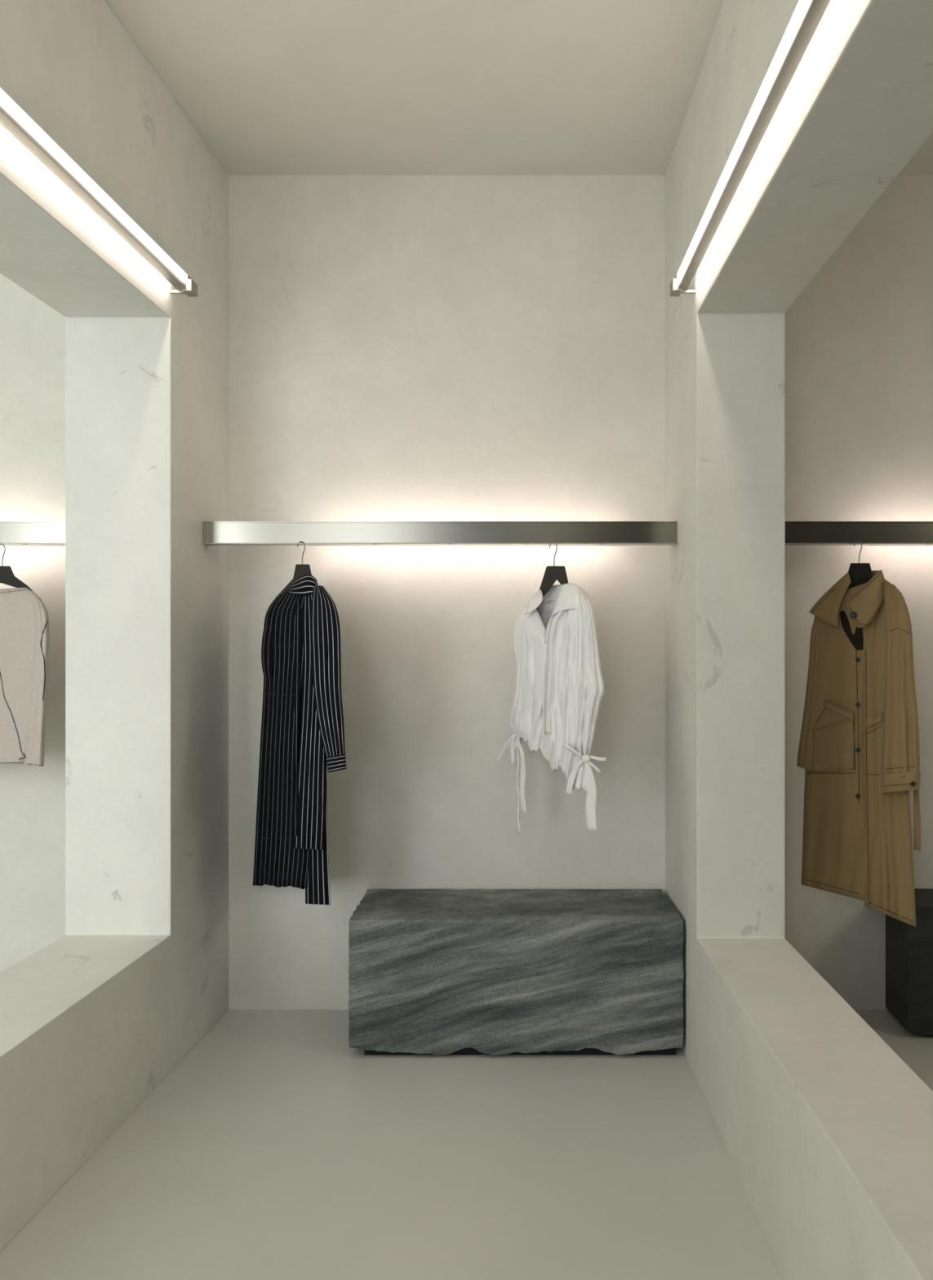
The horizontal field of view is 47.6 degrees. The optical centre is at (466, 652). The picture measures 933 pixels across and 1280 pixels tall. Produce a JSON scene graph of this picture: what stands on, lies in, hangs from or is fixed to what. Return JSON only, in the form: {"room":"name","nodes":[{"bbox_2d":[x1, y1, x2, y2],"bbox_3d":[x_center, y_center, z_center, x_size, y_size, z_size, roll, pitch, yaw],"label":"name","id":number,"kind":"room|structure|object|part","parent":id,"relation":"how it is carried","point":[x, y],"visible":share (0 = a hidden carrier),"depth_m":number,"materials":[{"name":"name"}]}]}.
{"room":"clothing store","nodes":[
{"label":"clothing store","id":0,"kind":"room"},
{"bbox_2d":[0,0,228,1251],"bbox_3d":[-1.326,-0.222,0.850,0.330,3.077,6.156,0,0,5],"label":"wall","id":1,"kind":"structure","parent":0,"point":[92,1020],"depth_m":3.32,"materials":[{"name":"paint"}]},
{"bbox_2d":[0,521,65,546],"bbox_3d":[-2.709,-0.408,3.675,2.942,0.079,0.167,0,0,0],"label":"rail","id":2,"kind":"object","parent":1,"relation":"attached to","point":[11,533],"visible":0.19,"depth_m":3.62,"materials":[{"name":"silver metal"}]},
{"bbox_2d":[0,543,41,599],"bbox_3d":[-1.596,-0.267,3.605,0.472,0.207,0.020,0,0,31],"label":"hanger","id":3,"kind":"object","parent":2,"relation":"hanging from","point":[7,577],"visible":0.94,"depth_m":3.56,"materials":[{"name":"black metal"}]},
{"bbox_2d":[0,587,48,766],"bbox_3d":[-1.600,0.098,3.607,0.623,0.633,0.101,0,0,36],"label":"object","id":4,"kind":"object","parent":3,"relation":"hanging from","point":[24,616],"visible":1,"depth_m":3.48,"materials":[{"name":"beige fabric"}]},
{"bbox_2d":[0,545,63,546],"bbox_3d":[-2.675,-0.409,3.732,2.490,0.062,0.044,0,0,0],"label":"light","id":5,"kind":"object","parent":2,"relation":"attached to","point":[0,545],"depth_m":3.75,"materials":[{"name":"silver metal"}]},
{"bbox_2d":[0,87,197,297],"bbox_3d":[-1.041,-1.156,1.728,0.075,0.056,3.275,0,0,5],"label":"wall light","id":6,"kind":"object","parent":1,"relation":"attached to","point":[13,118],"visible":1,"depth_m":2.62,"materials":[{"name":"white plastic"}]},
{"bbox_2d":[0,175,932,1009],"bbox_3d":[0.000,-0.222,4.000,8.400,3.077,0.200,0,0,0],"label":"wall","id":7,"kind":"structure","parent":0,"point":[402,348],"depth_m":3.90,"materials":[{"name":"paint"}]},
{"bbox_2d":[0,1009,932,1279],"bbox_3d":[0.000,1.367,0.950,8.400,0.100,6.300,0,0,0],"label":"floor","id":8,"kind":"structure","parent":0,"point":[276,1148],"depth_m":2.67,"materials":[{"name":"concrete"}]},
{"bbox_2d":[348,888,684,1055],"bbox_3d":[0.167,1.092,3.651,1.099,0.451,0.448,0,0,0],"label":"stone bench","id":9,"kind":"object","parent":8,"relation":"on","point":[432,971],"visible":1,"depth_m":3.43,"materials":[{"name":"grey stone"}]},
{"bbox_2d":[885,888,932,1035],"bbox_3d":[2.060,1.092,3.742,1.120,0.450,0.287,0,0,0],"label":"stone bench","id":10,"kind":"object","parent":8,"relation":"on","point":[908,948],"visible":0.79,"depth_m":3.60,"materials":[{"name":"grey stone"}]},
{"bbox_2d":[105,0,932,175],"bbox_3d":[0.000,-1.810,0.950,8.400,0.100,6.300,0,0,0],"label":"ceiling","id":11,"kind":"structure","parent":0,"point":[271,87],"depth_m":3.24,"materials":[{"name":"paint"}]},
{"bbox_2d":[665,0,932,1279],"bbox_3d":[0.750,-0.222,0.900,0.271,3.077,6.015,0,0,2],"label":"wall","id":12,"kind":"structure","parent":0,"point":[826,1131],"depth_m":2.89,"materials":[{"name":"paint"}]},
{"bbox_2d":[201,521,678,546],"bbox_3d":[-0.085,-0.408,3.675,1.632,0.079,0.167,0,0,0],"label":"rail","id":13,"kind":"object","parent":12,"relation":"attached to","point":[215,533],"visible":1,"depth_m":3.62,"materials":[{"name":"silver metal"}]},
{"bbox_2d":[275,541,311,598],"bbox_3d":[-0.563,-0.269,3.603,0.024,0.220,0.385,0,0,-41],"label":"hanger","id":14,"kind":"object","parent":13,"relation":"hanging from","point":[300,570],"visible":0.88,"depth_m":3.59,"materials":[{"name":"black wood"}]},
{"bbox_2d":[253,574,346,905],"bbox_3d":[-0.554,0.300,3.569,0.143,1.127,0.811,0,0,-34],"label":"striped dress","id":15,"kind":"object","parent":14,"relation":"hanging from","point":[302,734],"visible":1,"depth_m":3.49,"materials":[{"name":"black fabric"}]},
{"bbox_3d":[-0.504,0.220,3.441,0.057,0.872,0.240,0,0,-37],"label":"panel","id":16,"kind":"part","parent":15,"relation":"part of","materials":[{"name":"black fabric"}]},
{"bbox_3d":[-0.489,0.625,3.464,0.047,0.430,0.171,0,0,-37],"label":"panel","id":17,"kind":"part","parent":15,"relation":"part of","materials":[{"name":"black fabric"}]},
{"bbox_2d":[308,545,627,546],"bbox_3d":[0.005,-0.409,3.732,1.130,0.062,0.044,0,0,0],"label":"light","id":18,"kind":"object","parent":13,"relation":"attached to","point":[308,545],"depth_m":3.75,"materials":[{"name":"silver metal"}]},
{"bbox_2d":[539,543,568,596],"bbox_3d":[0.299,-0.256,3.597,0.020,0.238,0.278,0,0,-45],"label":"hanger","id":19,"kind":"object","parent":13,"relation":"hanging from","point":[553,573],"visible":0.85,"depth_m":3.59,"materials":[{"name":"black wood"}]},
{"bbox_2d":[494,583,606,833],"bbox_3d":[0.311,0.201,3.567,0.149,0.867,0.576,0,0,-32],"label":"blouse","id":20,"kind":"object","parent":19,"relation":"hanging from","point":[559,689],"visible":1,"depth_m":3.48,"materials":[{"name":"fabric"}]},
{"bbox_3d":[0.328,0.121,3.484,0.209,0.630,0.077,0,0,45],"label":"panel","id":21,"kind":"part","parent":20,"relation":"part of","materials":[{"name":"white fabric"}]},
{"bbox_2d":[670,0,831,296],"bbox_3d":[0.609,-1.138,1.699,0.075,0.056,3.203,0,0,2],"label":"wall light","id":22,"kind":"object","parent":12,"relation":"attached to","point":[807,15],"visible":1,"depth_m":2.26,"materials":[{"name":"white plastic"}]},
{"bbox_2d":[785,521,932,546],"bbox_3d":[2.593,-0.408,3.675,3.192,0.079,0.167,0,0,0],"label":"rail","id":23,"kind":"object","parent":12,"relation":"attached to","point":[797,533],"visible":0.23,"depth_m":3.62,"materials":[{"name":"silver metal"}]},
{"bbox_2d":[848,540,872,579],"bbox_3d":[1.337,-0.255,3.593,0.028,0.253,0.277,0,0,-41],"label":"hanger","id":24,"kind":"object","parent":23,"relation":"hanging from","point":[856,571],"visible":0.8,"depth_m":3.58,"materials":[{"name":"black metal"}]},
{"bbox_2d":[796,569,920,926],"bbox_3d":[1.330,0.302,3.566,0.175,1.163,0.539,0,0,-29],"label":"coat","id":25,"kind":"object","parent":24,"relation":"hanging from","point":[859,750],"visible":1,"depth_m":3.52,"materials":[{"name":"fabric"}]},
{"bbox_3d":[1.378,0.354,3.468,0.077,1.060,0.198,0,0,-25],"label":"panel","id":26,"kind":"part","parent":25,"relation":"part of","materials":[{"name":"beige fabric"}]},
{"bbox_2d":[869,545,932,546],"bbox_3d":[2.675,-0.409,3.732,2.490,0.062,0.044,0,0,0],"label":"light","id":27,"kind":"object","parent":23,"relation":"attached to","point":[869,545],"depth_m":3.75,"materials":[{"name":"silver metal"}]}
]}

